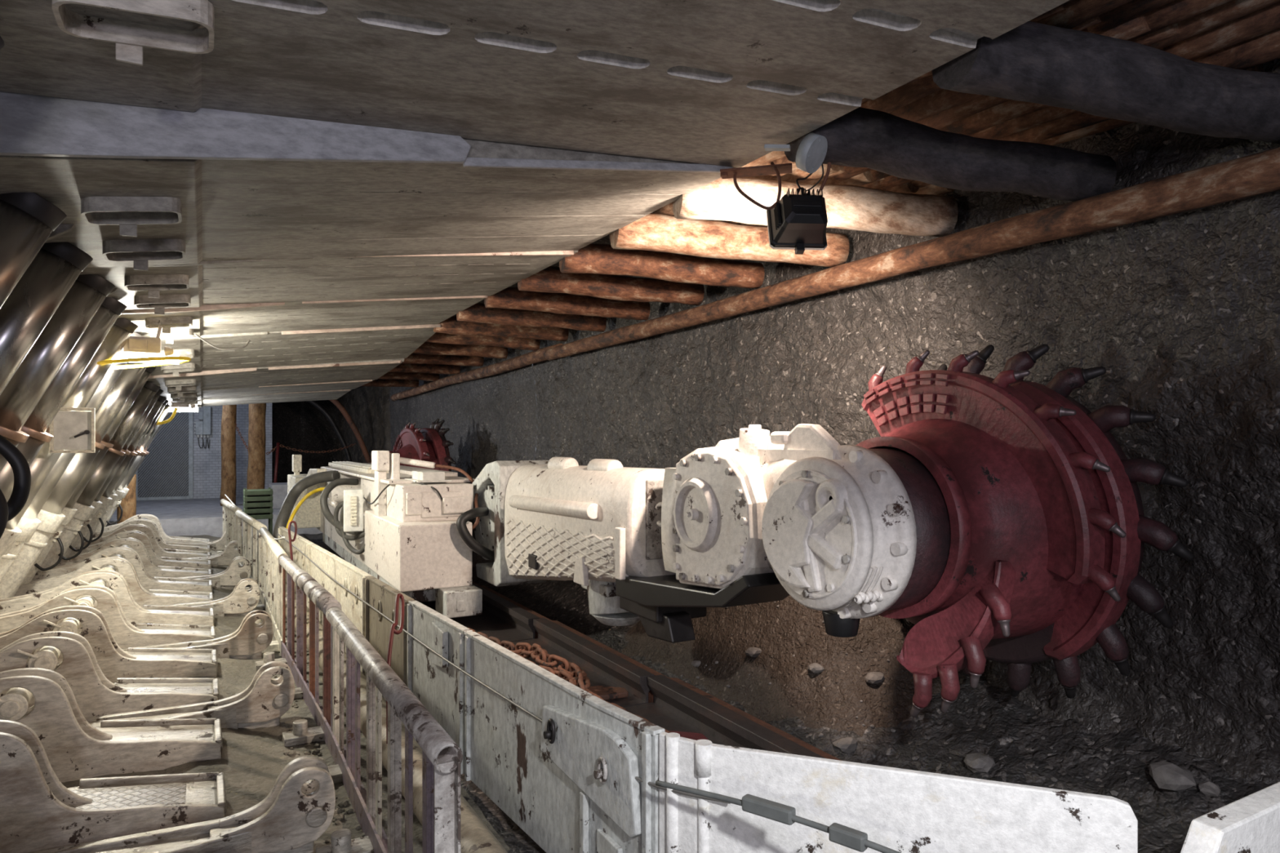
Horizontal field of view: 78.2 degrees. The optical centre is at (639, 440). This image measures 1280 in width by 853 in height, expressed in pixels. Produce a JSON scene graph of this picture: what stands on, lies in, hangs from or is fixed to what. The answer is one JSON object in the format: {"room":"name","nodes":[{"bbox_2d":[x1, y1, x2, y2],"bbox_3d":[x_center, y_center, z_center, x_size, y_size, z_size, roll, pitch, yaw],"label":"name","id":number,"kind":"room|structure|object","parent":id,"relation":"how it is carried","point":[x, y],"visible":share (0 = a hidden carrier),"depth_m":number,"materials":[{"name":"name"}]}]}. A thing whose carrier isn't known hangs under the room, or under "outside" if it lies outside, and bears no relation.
{"room":"underground passage","nodes":[
{"label":"underground passage","id":0,"kind":"room"},
{"bbox_2d":[106,497,322,537],"bbox_3d":[-9.211,1.500,16.618,12.000,0.600,10.000,0,0,-29],"label":"floor","id":1,"kind":"structure","parent":0,"point":[188,517],"depth_m":12.90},
{"bbox_2d":[220,404,236,506],"bbox_3d":[-7.592,-0.033,14.538,0.274,2.484,0.268,0,0,-29],"label":"timber post","id":2,"kind":"object","parent":1,"relation":"on","point":[228,479],"visible":0.7,"depth_m":14.45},
{"bbox_2d":[246,403,266,495],"bbox_3d":[-7.095,-0.014,14.591,0.334,2.478,0.308,0,0,-29],"label":"timber post","id":3,"kind":"object","parent":1,"relation":"on","point":[257,411],"visible":0.66,"depth_m":14.47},
{"bbox_2d":[273,442,279,483],"bbox_3d":[-6.813,0.620,14.746,0.136,1.164,0.056,0,0,-29],"label":"stake","id":4,"kind":"object","parent":1,"relation":"on","point":[277,456],"visible":0.66,"depth_m":14.73,"materials":[{"name":"red metal"}]},
{"bbox_2d":[268,482,287,509],"bbox_3d":[-6.273,0.990,14.359,0.850,0.420,0.800,0,0,-29],"label":"plinth","id":5,"kind":"object","parent":1,"relation":"on","point":[279,490],"visible":0.2,"depth_m":13.87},
{"bbox_2d":[306,400,351,462],"bbox_3d":[-7.174,0.005,17.290,1.839,2.402,0.100,0,0,-29],"label":"steel arch","id":6,"kind":"object","parent":1,"relation":"on","point":[314,403],"visible":0.53,"depth_m":17.48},
{"bbox_2d":[329,399,371,462],"bbox_3d":[-6.241,-0.013,15.863,1.880,2.437,0.110,0,0,-29],"label":"steel arch","id":7,"kind":"object","parent":1,"relation":"on","point":[335,402],"visible":0.43,"depth_m":16.05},
{"bbox_2d":[193,402,271,498],"bbox_3d":[-10.045,0.050,15.956,4.700,2.900,0.250,0,0,-29],"label":"wall","id":8,"kind":"structure","parent":0,"point":[206,461],"depth_m":16.49,"materials":[{"name":"brick"}]},
{"bbox_2d":[135,411,193,500],"bbox_3d":[-9.645,0.150,15.977,1.020,2.100,0.100,0,0,-29],"label":"door","id":9,"kind":"structure","parent":8,"relation":"in","point":[166,473],"depth_m":16.04,"materials":[{"name":"metal"}]},
{"bbox_2d":[194,406,210,448],"bbox_3d":[-9.031,-0.268,16.272,0.300,0.863,0.180,0,0,-29],"label":"electrical box","id":10,"kind":"object","parent":8,"relation":"attached to","point":[202,428],"visible":1,"depth_m":16.23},
{"bbox_2d":[62,534,510,852],"bbox_3d":[-4.088,1.494,6.035,3.300,0.100,13.520,0,0,-29],"label":"floor","id":11,"kind":"structure","parent":0,"point":[251,762],"depth_m":3.76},
{"bbox_2d":[116,474,136,524],"bbox_3d":[-7.279,1.012,11.175,0.243,1.074,0.243,0,0,-29],"label":"post","id":12,"kind":"object","parent":11,"relation":"on","point":[128,504],"visible":0.39,"depth_m":11.11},
{"bbox_2d":[31,358,404,592],"bbox_3d":[-4.515,0.305,7.956,3.873,2.529,1.485,0,0,-29],"label":"support","id":13,"kind":"object","parent":11,"relation":"on","point":[88,504],"visible":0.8,"depth_m":7.75,"materials":[{"name":"paint"}]},
{"bbox_2d":[0,324,440,626],"bbox_3d":[-3.784,0.220,6.658,3.893,2.701,1.485,0,0,-29],"label":"support","id":14,"kind":"object","parent":11,"relation":"on","point":[18,592],"visible":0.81,"depth_m":6.50,"materials":[{"name":"paint"}]},
{"bbox_2d":[433,315,568,341],"bbox_3d":[-1.261,-1.032,7.234,1.229,0.178,0.165,0,0,-24],"label":"log","id":15,"kind":"object","parent":14,"relation":"on","point":[451,326],"visible":0.7,"depth_m":7.16,"materials":[{"name":"brown wood"}]},
{"bbox_2d":[68,379,374,568],"bbox_3d":[-5.246,0.346,9.255,3.853,2.448,1.485,0,0,-29],"label":"support","id":16,"kind":"object","parent":11,"relation":"on","point":[158,556],"visible":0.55,"depth_m":9.12,"materials":[{"name":"paint"}]},
{"bbox_2d":[92,389,351,551],"bbox_3d":[-5.982,0.356,10.562,3.833,2.429,1.485,0,0,-29],"label":"support","id":17,"kind":"object","parent":11,"relation":"on","point":[168,542],"visible":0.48,"depth_m":10.49,"materials":[{"name":"paint"}]},
{"bbox_2d":[156,401,197,425],"bbox_3d":[-6.032,-0.402,10.217,0.525,0.439,0.218,0,0,-29],"label":"lamp","id":18,"kind":"object","parent":17,"relation":"attached to","point":[175,406],"visible":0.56,"depth_m":10.21,"materials":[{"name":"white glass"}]},
{"bbox_2d":[217,498,241,556],"bbox_3d":[-5.398,1.167,10.220,0.258,0.726,2.085,0,0,-32],"label":"fence","id":19,"kind":"object","parent":11,"relation":"on","point":[232,519],"visible":0.33,"depth_m":10.14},
{"bbox_2d":[0,295,490,683],"bbox_3d":[-3.088,0.211,5.340,3.833,2.718,1.485,0,0,-29],"label":"support","id":20,"kind":"object","parent":11,"relation":"on","point":[121,649],"visible":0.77,"depth_m":5.20,"materials":[{"name":"paint"}]},
{"bbox_2d":[49,407,95,453],"bbox_3d":[-3.350,-0.060,4.662,0.216,0.266,0.126,0,0,-29],"label":"control box","id":21,"kind":"object","parent":20,"relation":"attached to","point":[72,428],"visible":0.82,"depth_m":4.64,"materials":[{"name":"beige paint"}]},
{"bbox_2d":[97,324,191,368],"bbox_3d":[-3.227,-0.598,5.037,0.622,0.307,0.463,0,0,-29],"label":"lamp","id":22,"kind":"object","parent":20,"relation":"attached to","point":[147,350],"visible":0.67,"depth_m":5.04,"materials":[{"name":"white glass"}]},
{"bbox_2d":[194,333,250,350],"bbox_3d":[-2.993,-0.698,5.659,0.034,0.093,0.410,0,0,34],"label":"cable","id":23,"kind":"object","parent":20,"relation":"hanging from","point":[196,335],"visible":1,"depth_m":5.65,"materials":[{"name":"metal"}]},
{"bbox_2d":[456,302,606,332],"bbox_3d":[-0.888,-1.032,6.572,1.246,0.184,0.161,0,0,-22],"label":"log","id":24,"kind":"object","parent":20,"relation":"on","point":[477,313],"visible":0.73,"depth_m":6.50,"materials":[{"name":"brown wood"}]},
{"bbox_2d":[235,510,266,599],"bbox_3d":[-4.245,1.167,8.401,0.258,0.726,2.186,0,0,-32],"label":"fence","id":25,"kind":"object","parent":11,"relation":"on","point":[251,522],"visible":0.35,"depth_m":8.30,"materials":[{"name":"metal"}]},
{"bbox_2d":[243,487,272,550],"bbox_3d":[-5.417,1.100,11.175,0.360,0.840,0.400,0,0,-29],"label":"crate","id":26,"kind":"object","parent":11,"relation":"on","point":[260,506],"visible":0.9,"depth_m":11.03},
{"bbox_2d":[251,527,288,653],"bbox_3d":[-3.126,1.167,6.522,0.255,0.726,2.161,0,0,-29],"label":"fence","id":27,"kind":"object","parent":11,"relation":"on","point":[272,571],"visible":0.64,"depth_m":6.34,"materials":[{"name":"metal"}]},
{"bbox_2d":[0,250,577,782],"bbox_3d":[-2.365,0.215,4.037,3.833,2.711,1.485,0,0,-29],"label":"support","id":28,"kind":"object","parent":11,"relation":"on","point":[87,725],"visible":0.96,"depth_m":3.99,"materials":[{"name":"paint"}]},
{"bbox_2d":[278,526,313,606],"bbox_3d":[-3.111,1.161,7.090,0.053,0.637,1.486,0,0,-33],"label":"plate","id":29,"kind":"object","parent":11,"relation":"on","point":[300,543],"visible":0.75,"depth_m":6.94,"materials":[{"name":"beige paint"}]},
{"bbox_2d":[255,555,345,752],"bbox_3d":[-2.077,1.158,4.689,0.257,0.744,2.022,0,0,-31],"label":"fence","id":30,"kind":"object","parent":11,"relation":"on","point":[320,598],"visible":0.88,"depth_m":4.48,"materials":[{"name":"metal"}]},
{"bbox_2d":[288,520,297,560],"bbox_3d":[-2.450,0.795,5.543,0.055,0.452,0.118,0,0,-8],"label":"wire hook","id":31,"kind":"object","parent":30,"relation":"attached to","point":[291,540],"visible":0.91,"depth_m":5.54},
{"bbox_2d":[272,675,364,843],"bbox_3d":[-1.633,1.521,3.885,0.336,0.052,2.895,0,0,-29],"label":"crumbs","id":32,"kind":"object","parent":11,"relation":"on","point":[337,818],"visible":0.3,"depth_m":3.29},
{"bbox_2d":[0,91,737,852],"bbox_3d":[-1.644,0.224,2.725,3.823,2.692,1.500,0,0,-29],"label":"support","id":33,"kind":"object","parent":11,"relation":"on","point":[84,184],"visible":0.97,"depth_m":2.75,"materials":[{"name":"paint"}]},
{"bbox_2d":[0,488,8,538],"bbox_3d":[-1.862,0.187,2.082,0.320,0.423,0.058,0,0,-18],"label":"hose","id":34,"kind":"object","parent":33,"relation":"attached to","point":[3,504],"visible":1,"depth_m":2.12,"materials":[{"name":"rubber"}]},
{"bbox_2d":[0,435,31,521],"bbox_3d":[-2.002,0.051,2.309,0.358,0.459,0.060,0,0,-23],"label":"hose","id":35,"kind":"object","parent":33,"relation":"attached to","point":[20,466],"visible":0.89,"depth_m":2.35,"materials":[{"name":"rubber"}]},
{"bbox_2d":[306,606,462,852],"bbox_3d":[-1.060,1.161,2.917,0.255,0.738,2.070,0,0,-29],"label":"fence","id":36,"kind":"object","parent":11,"relation":"on","point":[442,757],"visible":0.91,"depth_m":2.69,"materials":[{"name":"metal"}]},
{"bbox_2d":[386,593,404,666],"bbox_3d":[-0.935,0.689,2.958,0.043,0.214,0.530,0,0,-11],"label":"wire hook","id":37,"kind":"object","parent":36,"relation":"attached to","point":[394,624],"depth_m":3.17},
{"bbox_2d":[285,582,507,852],"bbox_3d":[-1.522,1.380,4.244,0.202,0.167,7.105,0,0,-30],"label":"plate","id":38,"kind":"object","parent":11,"relation":"on","point":[476,837],"visible":0.14,"depth_m":3.07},
{"bbox_2d":[0,0,1069,178],"bbox_3d":[-0.876,0.189,1.481,3.954,2.762,1.510,0,0,-29],"label":"support","id":39,"kind":"object","parent":11,"relation":"on","point":[716,82],"depth_m":1.96,"materials":[{"name":"paint"}]},
{"bbox_2d":[733,161,831,254],"bbox_3d":[0.522,-0.857,2.866,0.340,0.348,0.184,0,0,-4],"label":"floodlight","id":40,"kind":"object","parent":39,"relation":"hanging from","point":[797,221],"visible":0.98,"depth_m":2.83,"materials":[{"name":"black metal"}]},
{"bbox_2d":[764,132,827,173],"bbox_3d":[0.535,-0.972,2.691,0.200,0.128,0.127,0,0,29],"label":"junction box","id":41,"kind":"object","parent":39,"relation":"attached to","point":[811,152],"visible":1,"depth_m":2.65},
{"bbox_2d":[931,21,1279,144],"bbox_3d":[1.488,-1.074,2.362,1.265,0.241,0.214,0,0,-15],"label":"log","id":42,"kind":"object","parent":39,"relation":"on","point":[1095,74],"visible":0.92,"depth_m":2.26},
{"bbox_2d":[889,13,1151,122],"bbox_3d":[1.091,-1.258,2.884,0.124,0.125,1.417,0,0,-33],"label":"pole","id":43,"kind":"object","parent":42,"relation":"on","point":[941,100],"visible":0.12,"depth_m":2.81,"materials":[{"name":"brown wood"}]},
{"bbox_2d":[877,66,1254,188],"bbox_3d":[1.555,-1.237,3.132,0.124,0.126,1.443,0,0,-33],"label":"pole","id":44,"kind":"object","parent":42,"relation":"on","point":[1078,120],"visible":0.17,"depth_m":3.04,"materials":[{"name":"brown wood"}]},
{"bbox_2d":[1035,0,1132,29],"bbox_3d":[1.809,-1.246,1.322,0.121,0.116,2.397,0,0,-32],"label":"pole","id":45,"kind":"object","parent":42,"relation":"on","point":[1074,13],"visible":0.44,"depth_m":2.21,"materials":[{"name":"brown wood"}]},
{"bbox_2d":[1086,0,1175,34],"bbox_3d":[1.967,-1.257,1.320,0.122,0.117,2.402,0,0,-31],"label":"pole","id":46,"kind":"object","parent":42,"relation":"on","point":[1133,9],"visible":0.5,"depth_m":2.25,"materials":[{"name":"brown wood"}]},
{"bbox_2d":[1126,0,1232,40],"bbox_3d":[2.034,-1.247,1.448,0.116,0.108,2.321,0,0,-31],"label":"pole","id":47,"kind":"object","parent":42,"relation":"on","point":[1175,11],"visible":0.31,"depth_m":2.23,"materials":[{"name":"brown wood"}]},
{"bbox_2d":[1148,0,1279,49],"bbox_3d":[2.162,-1.273,1.518,0.123,0.120,2.546,0,0,-31],"label":"pole","id":48,"kind":"object","parent":42,"relation":"on","point":[1233,10],"visible":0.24,"depth_m":2.29,"materials":[{"name":"brown wood"}]},
{"bbox_2d":[1163,1,1279,60],"bbox_3d":[2.284,-1.242,1.570,0.132,0.152,2.477,0,0,-31],"label":"pole","id":49,"kind":"object","parent":42,"relation":"on","point":[1266,20],"visible":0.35,"depth_m":2.36,"materials":[{"name":"brown wood"}]},
{"bbox_2d":[1191,28,1279,70],"bbox_3d":[2.404,-1.225,1.604,0.125,0.128,2.359,0,0,-31],"label":"pole","id":50,"kind":"object","parent":42,"relation":"on","point":[1264,48],"visible":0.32,"depth_m":2.42,"materials":[{"name":"brown wood"}]},
{"bbox_2d":[271,398,339,483],"bbox_3d":[-7.910,0.000,21.798,4.700,3.200,0.200,0,0,-29],"label":"passage","id":51,"kind":"structure","parent":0,"point":[299,425],"depth_m":21.06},
{"bbox_2d":[335,386,391,462],"bbox_3d":[-6.494,0.000,18.324,0.216,2.800,7.451,0,0,-29],"label":"wall","id":52,"kind":"structure","parent":0,"point":[368,406],"depth_m":17.83,"materials":[{"name":"stone"}]},
{"bbox_2d":[453,212,740,316],"bbox_3d":[-2.869,-1.394,5.898,5.900,0.116,18.100,0,0,-29],"label":"ceiling","id":53,"kind":"structure","parent":0,"point":[605,240],"depth_m":5.57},
{"bbox_2d":[257,533,1274,852],"bbox_3d":[-1.569,1.289,6.905,2.450,0.633,14.600,0,0,-29],"label":"floor","id":54,"kind":"structure","parent":0,"point":[1010,727],"depth_m":3.23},
{"bbox_2d":[297,533,342,558],"bbox_3d":[-3.586,1.340,9.723,1.048,0.280,1.485,0,0,-29],"label":"pan","id":55,"kind":"object","parent":54,"relation":"on","point":[323,545],"visible":0.04,"depth_m":9.78,"materials":[{"name":"metal"}]},
{"bbox_2d":[307,543,372,675],"bbox_3d":[-2.195,1.161,5.683,0.056,0.637,1.837,0,0,-33],"label":"plate","id":56,"kind":"object","parent":54,"relation":"on","point":[353,578],"visible":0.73,"depth_m":5.47,"materials":[{"name":"beige paint"}]},
{"bbox_2d":[364,576,413,686],"bbox_3d":[-1.454,1.161,4.533,0.053,0.637,0.864,0,0,-33],"label":"plate","id":57,"kind":"object","parent":54,"relation":"on","point":[379,594],"visible":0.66,"depth_m":4.55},
{"bbox_2d":[407,600,472,774],"bbox_3d":[-0.992,1.161,3.817,0.066,0.637,0.805,0,0,-34],"label":"plate","id":58,"kind":"object","parent":54,"relation":"on","point":[439,686],"visible":0.77,"depth_m":3.75,"materials":[{"name":"metal"}]},
{"bbox_2d":[423,582,551,641],"bbox_3d":[-1.331,1.340,5.828,1.048,0.280,1.485,0,0,-29],"label":"pan","id":59,"kind":"object","parent":54,"relation":"on","point":[502,618],"visible":0.34,"depth_m":5.69,"materials":[{"name":"metal"}]},
{"bbox_2d":[272,343,1195,716],"bbox_3d":[-1.532,0.422,6.357,2.309,1.628,9.784,0,0,-29],"label":"shearer","id":60,"kind":"object","parent":59,"relation":"on","point":[1002,517],"visible":0.99,"depth_m":2.90,"materials":[{"name":"beige paint"}]},
{"bbox_2d":[471,460,555,586],"bbox_3d":[-0.969,0.593,5.977,0.460,0.895,0.794,0,0,-29],"label":"machine housing","id":61,"kind":"object","parent":60,"relation":"attached to","point":[490,488],"depth_m":5.67,"materials":[{"name":"metal"}]},
{"bbox_2d":[464,631,665,852],"bbox_3d":[-0.374,1.161,2.864,0.109,0.637,1.430,0,0,-34],"label":"plate","id":62,"kind":"object","parent":54,"relation":"on","point":[566,780],"visible":1,"depth_m":2.74,"materials":[{"name":"metal"}]},
{"bbox_2d":[277,533,730,804],"bbox_3d":[-1.671,0.958,4.841,0.120,0.124,6.631,0,0,-34],"label":"wire","id":63,"kind":"object","parent":62,"relation":"attached to","point":[653,784],"visible":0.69,"depth_m":3.27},
{"bbox_2d":[503,617,667,707],"bbox_3d":[-0.579,1.340,4.530,1.048,0.280,1.485,0,0,-29],"label":"pan","id":64,"kind":"object","parent":54,"relation":"on","point":[603,665],"visible":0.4,"depth_m":4.50,"materials":[{"name":"metal"}]},
{"bbox_2d":[588,685,628,700],"bbox_3d":[-0.385,1.316,4.047,0.648,0.032,0.181,0,0,-21],"label":"flight","id":65,"kind":"object","parent":64,"relation":"on","point":[606,693],"visible":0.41,"depth_m":4.08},
{"bbox_2d":[624,674,841,760],"bbox_3d":[0.178,1.340,3.234,1.048,0.280,1.485,0,0,-29],"label":"pan","id":66,"kind":"object","parent":54,"relation":"on","point":[677,705],"visible":0.27,"depth_m":3.57,"materials":[{"name":"metal"}]},
{"bbox_2d":[467,627,671,733],"bbox_3d":[-0.425,1.268,4.250,0.242,0.169,2.950,0,0,-32],"label":"chain","id":67,"kind":"object","parent":66,"relation":"on","point":[576,677],"visible":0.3,"depth_m":4.36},
{"bbox_2d":[669,730,707,740],"bbox_3d":[-0.026,1.316,3.400,0.648,0.032,0.181,0,0,-21],"label":"flight","id":68,"kind":"object","parent":66,"relation":"on","point":[695,736],"visible":0.18,"depth_m":3.47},
{"bbox_2d":[622,595,942,737],"bbox_3d":[0.489,1.097,4.501,0.820,1.072,3.000,0,0,-29],"label":"heap","id":69,"kind":"object","parent":54,"relation":"on","point":[831,698],"visible":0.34,"depth_m":3.95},
{"bbox_2d":[745,647,761,657],"bbox_3d":[0.605,1.119,4.168,0.106,0.050,0.079,0,0,-29],"label":"rock","id":70,"kind":"object","parent":69,"relation":"on","point":[750,651],"visible":0.96,"depth_m":4.14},
{"bbox_2d":[807,662,824,673],"bbox_3d":[0.859,1.112,3.847,0.089,0.051,0.069,0,0,-29],"label":"rock","id":71,"kind":"object","parent":69,"relation":"on","point":[815,668],"visible":1,"depth_m":3.82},
{"bbox_2d":[865,671,884,684],"bbox_3d":[1.111,1.121,3.728,0.108,0.053,0.083,0,0,-29],"label":"rock","id":72,"kind":"object","parent":69,"relation":"on","point":[872,677],"visible":1,"depth_m":3.70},
{"bbox_2d":[556,591,1130,795],"bbox_3d":[0.672,1.084,4.149,0.834,1.005,5.396,0,0,-29],"label":"gravel","id":73,"kind":"object","parent":54,"relation":"on","point":[1113,793],"visible":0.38,"depth_m":3.56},
{"bbox_2d":[832,737,857,754],"bbox_3d":[0.917,1.350,3.505,0.110,0.066,0.097,0,0,-29],"label":"rock","id":74,"kind":"object","parent":54,"relation":"on","point":[847,744],"visible":1,"depth_m":3.47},
{"bbox_2d":[658,731,1137,852],"bbox_3d":[0.607,1.171,2.052,1.196,0.658,0.078,0,0,21],"label":"plate","id":75,"kind":"object","parent":54,"relation":"on","point":[902,811],"visible":1,"depth_m":2.05,"materials":[{"name":"metal"}]},
{"bbox_2d":[655,780,900,852],"bbox_3d":[0.447,0.915,1.807,1.074,0.065,0.040,0,0,43],"label":"cable","id":76,"kind":"object","parent":75,"relation":"attached to","point":[840,834],"visible":1,"depth_m":1.89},
{"bbox_2d":[964,752,995,773],"bbox_3d":[1.359,1.296,3.157,0.132,0.078,0.106,0,0,-29],"label":"rock","id":77,"kind":"object","parent":54,"relation":"on","point":[977,762],"visible":0.99,"depth_m":3.12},
{"bbox_2d":[1149,760,1195,791],"bbox_3d":[1.850,1.165,2.738,0.153,0.084,0.126,0,0,0],"label":"rock","id":78,"kind":"object","parent":54,"relation":"on","point":[1167,775],"visible":1,"depth_m":2.70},
{"bbox_2d":[1196,781,1220,796],"bbox_3d":[1.926,1.177,2.670,0.066,0.045,0.067,0,0,41],"label":"rock","id":79,"kind":"object","parent":54,"relation":"on","point":[1208,788],"visible":1,"depth_m":2.65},
{"bbox_2d":[389,57,1279,784],"bbox_3d":[-0.565,0.125,7.176,0.572,3.150,18.102,0,0,-29],"label":"wall","id":80,"kind":"structure","parent":0,"point":[1180,312],"depth_m":3.14,"materials":[{"name":"stone"}]},
{"bbox_2d":[390,343,562,400],"bbox_3d":[-2.614,-0.823,10.903,0.152,0.224,7.581,0,0,-29],"label":"pole","id":81,"kind":"object","parent":80,"relation":"attached to","point":[536,356],"visible":0.98,"depth_m":9.54,"materials":[{"name":"brown wood"}]},
{"bbox_2d":[361,378,418,386],"bbox_3d":[-4.123,-0.933,12.404,1.234,0.171,0.168,0,0,-26],"label":"log","id":82,"kind":"object","parent":81,"relation":"on","point":[379,382],"visible":0.41,"depth_m":12.44,"materials":[{"name":"brown wood"}]},
{"bbox_2d":[378,372,439,381],"bbox_3d":[-3.516,-0.956,11.304,1.227,0.176,0.173,0,0,-25],"label":"log","id":83,"kind":"object","parent":81,"relation":"on","point":[388,375],"visible":0.35,"depth_m":11.34,"materials":[{"name":"brown wood"}]},
{"bbox_2d":[388,363,460,373],"bbox_3d":[-2.987,-0.971,10.343,1.226,0.165,0.165,0,0,-25],"label":"log","id":84,"kind":"object","parent":81,"relation":"on","point":[402,367],"visible":0.4,"depth_m":10.37,"materials":[{"name":"brown wood"}]},
{"bbox_2d":[401,353,484,366],"bbox_3d":[-2.500,-0.995,9.466,1.228,0.165,0.166,0,0,-24],"label":"log","id":85,"kind":"object","parent":81,"relation":"on","point":[455,360],"visible":0.51,"depth_m":9.47,"materials":[{"name":"brown wood"}]},
{"bbox_2d":[412,342,507,358],"bbox_3d":[-2.083,-1.023,8.723,1.242,0.185,0.169,0,0,-24],"label":"log","id":86,"kind":"object","parent":81,"relation":"on","point":[427,348],"visible":0.65,"depth_m":8.70,"materials":[{"name":"brown wood"}]},
{"bbox_2d":[425,332,540,350],"bbox_3d":[-1.612,-1.024,7.864,1.229,0.200,0.164,0,0,-23],"label":"log","id":87,"kind":"object","parent":81,"relation":"on","point":[526,344],"visible":0.58,"depth_m":7.85,"materials":[{"name":"brown wood"}]},
{"bbox_2d":[544,146,1279,360],"bbox_3d":[0.959,-0.867,4.430,0.176,0.157,7.605,0,0,-29],"label":"pole","id":88,"kind":"object","parent":80,"relation":"attached to","point":[1259,173],"visible":1,"depth_m":3.27,"materials":[{"name":"brown wood"}]},
{"bbox_2d":[484,287,650,319],"bbox_3d":[-0.531,-1.032,5.937,1.251,0.185,0.167,0,0,-20],"label":"log","id":89,"kind":"object","parent":88,"relation":"on","point":[512,298],"visible":0.8,"depth_m":5.87,"materials":[{"name":"brown wood"}]},
{"bbox_2d":[517,266,704,306],"bbox_3d":[-0.179,-1.044,5.319,1.272,0.194,0.175,0,0,-19],"label":"log","id":90,"kind":"object","parent":88,"relation":"on","point":[550,279],"visible":0.81,"depth_m":5.26,"materials":[{"name":"brown wood"}]},
{"bbox_2d":[559,243,764,288],"bbox_3d":[0.150,-1.041,4.694,1.250,0.191,0.184,0,0,-18],"label":"log","id":91,"kind":"object","parent":88,"relation":"on","point":[597,259],"visible":0.88,"depth_m":4.62,"materials":[{"name":"brown wood"}]},
{"bbox_2d":[609,213,848,266],"bbox_3d":[0.478,-1.048,4.118,1.268,0.210,0.193,0,0,-15],"label":"log","id":92,"kind":"object","parent":88,"relation":"on","point":[654,232],"visible":0.78,"depth_m":4.02,"materials":[{"name":"wood"}]},
{"bbox_2d":[672,177,958,236],"bbox_3d":[0.798,-1.058,3.545,1.307,0.208,0.208,0,0,-12],"label":"log","id":93,"kind":"object","parent":88,"relation":"on","point":[848,206],"visible":0.8,"depth_m":3.49,"materials":[{"name":"wood"}]},
{"bbox_2d":[653,155,798,215],"bbox_3d":[0.405,-1.242,3.819,0.118,0.126,1.048,0,0,-34],"label":"pole","id":94,"kind":"object","parent":93,"relation":"on","point":[668,209],"visible":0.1,"depth_m":3.54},
{"bbox_2d":[742,151,785,167],"bbox_3d":[0.353,-1.274,3.684,0.141,0.135,0.963,0,0,-35],"label":"pole","id":95,"kind":"object","parent":93,"relation":"on","point":[774,155],"visible":0.07,"depth_m":3.39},
{"bbox_2d":[725,170,876,224],"bbox_3d":[0.784,-1.242,3.990,0.122,0.118,0.959,0,0,-35],"label":"pole","id":96,"kind":"object","parent":93,"relation":"on","point":[864,178],"visible":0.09,"depth_m":3.64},
{"bbox_2d":[773,164,843,183],"bbox_3d":[0.571,-1.236,3.837,0.136,0.140,0.970,0,0,-36],"label":"pole","id":97,"kind":"object","parent":93,"relation":"on","point":[797,174],"visible":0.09,"depth_m":3.55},
{"bbox_2d":[836,22,1181,167],"bbox_3d":[1.203,-1.275,2.958,0.134,0.141,1.462,0,0,-33],"label":"pole","id":98,"kind":"object","parent":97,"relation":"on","point":[942,119],"visible":0.12,"depth_m":2.87,"materials":[{"name":"brown wood"}]},
{"bbox_2d":[740,177,884,225],"bbox_3d":[0.887,-1.258,4.096,0.111,0.103,0.984,0,0,-35],"label":"pole","id":99,"kind":"object","parent":93,"relation":"on","point":[874,184],"visible":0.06,"depth_m":3.75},
{"bbox_2d":[802,168,845,183],"bbox_3d":[0.642,-1.277,3.968,0.116,0.122,0.987,0,0,-35],"label":"pole","id":100,"kind":"object","parent":93,"relation":"on","point":[842,171],"visible":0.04,"depth_m":3.64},
{"bbox_2d":[764,182,919,226],"bbox_3d":[1.023,-1.231,4.138,0.115,0.113,0.944,0,0,-36],"label":"pole","id":101,"kind":"object","parent":93,"relation":"on","point":[908,188],"visible":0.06,"depth_m":3.77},
{"bbox_2d":[914,184,954,195],"bbox_3d":[1.176,-1.234,4.131,0.124,0.119,1.027,0,0,-35],"label":"pole","id":102,"kind":"object","parent":93,"relation":"on","point":[929,189],"visible":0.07,"depth_m":3.75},
{"bbox_2d":[784,106,1116,201],"bbox_3d":[1.165,-1.061,2.934,1.295,0.273,0.211,0,0,-14],"label":"log","id":103,"kind":"object","parent":88,"relation":"on","point":[884,142],"visible":0.88,"depth_m":2.87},
{"bbox_2d":[861,4,1063,103],"bbox_3d":[0.808,-1.277,2.859,0.113,0.116,1.490,0,0,-33],"label":"pole","id":104,"kind":"object","parent":103,"relation":"on","point":[1061,7],"visible":0.02,"depth_m":2.29,"materials":[{"name":"brown wood"}]},
{"bbox_2d":[870,106,1079,180],"bbox_3d":[1.410,-1.251,3.126,0.115,0.110,1.349,0,0,-33],"label":"pole","id":105,"kind":"object","parent":103,"relation":"on","point":[1050,113],"visible":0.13,"depth_m":3.01,"materials":[{"name":"brown wood"}]},
{"bbox_2d":[860,16,1101,113],"bbox_3d":[0.933,-1.277,2.887,0.132,0.125,1.443,0,0,-33],"label":"pole","id":106,"kind":"object","parent":103,"relation":"on","point":[901,96],"visible":0.11,"depth_m":2.81,"materials":[{"name":"brown wood"}]},
{"bbox_2d":[832,48,1164,182],"bbox_3d":[1.296,-1.266,3.080,0.139,0.132,1.376,0,0,-33],"label":"pole","id":107,"kind":"object","parent":103,"relation":"on","point":[1010,109],"visible":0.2,"depth_m":2.99,"materials":[{"name":"brown wood"}]},
{"bbox_2d":[911,63,1263,188],"bbox_3d":[1.671,-1.271,3.244,0.136,0.143,1.474,0,0,-33],"label":"pole","id":108,"kind":"object","parent":103,"relation":"on","point":[1109,124],"visible":0.07,"depth_m":3.09,"materials":[{"name":"brown wood"}]},
{"bbox_2d":[1180,782,1279,852],"bbox_3d":[1.487,0.983,1.891,0.665,0.235,0.065,0,0,-29],"label":"plate","id":109,"kind":"object","parent":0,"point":[1251,824],"visible":1,"depth_m":1.81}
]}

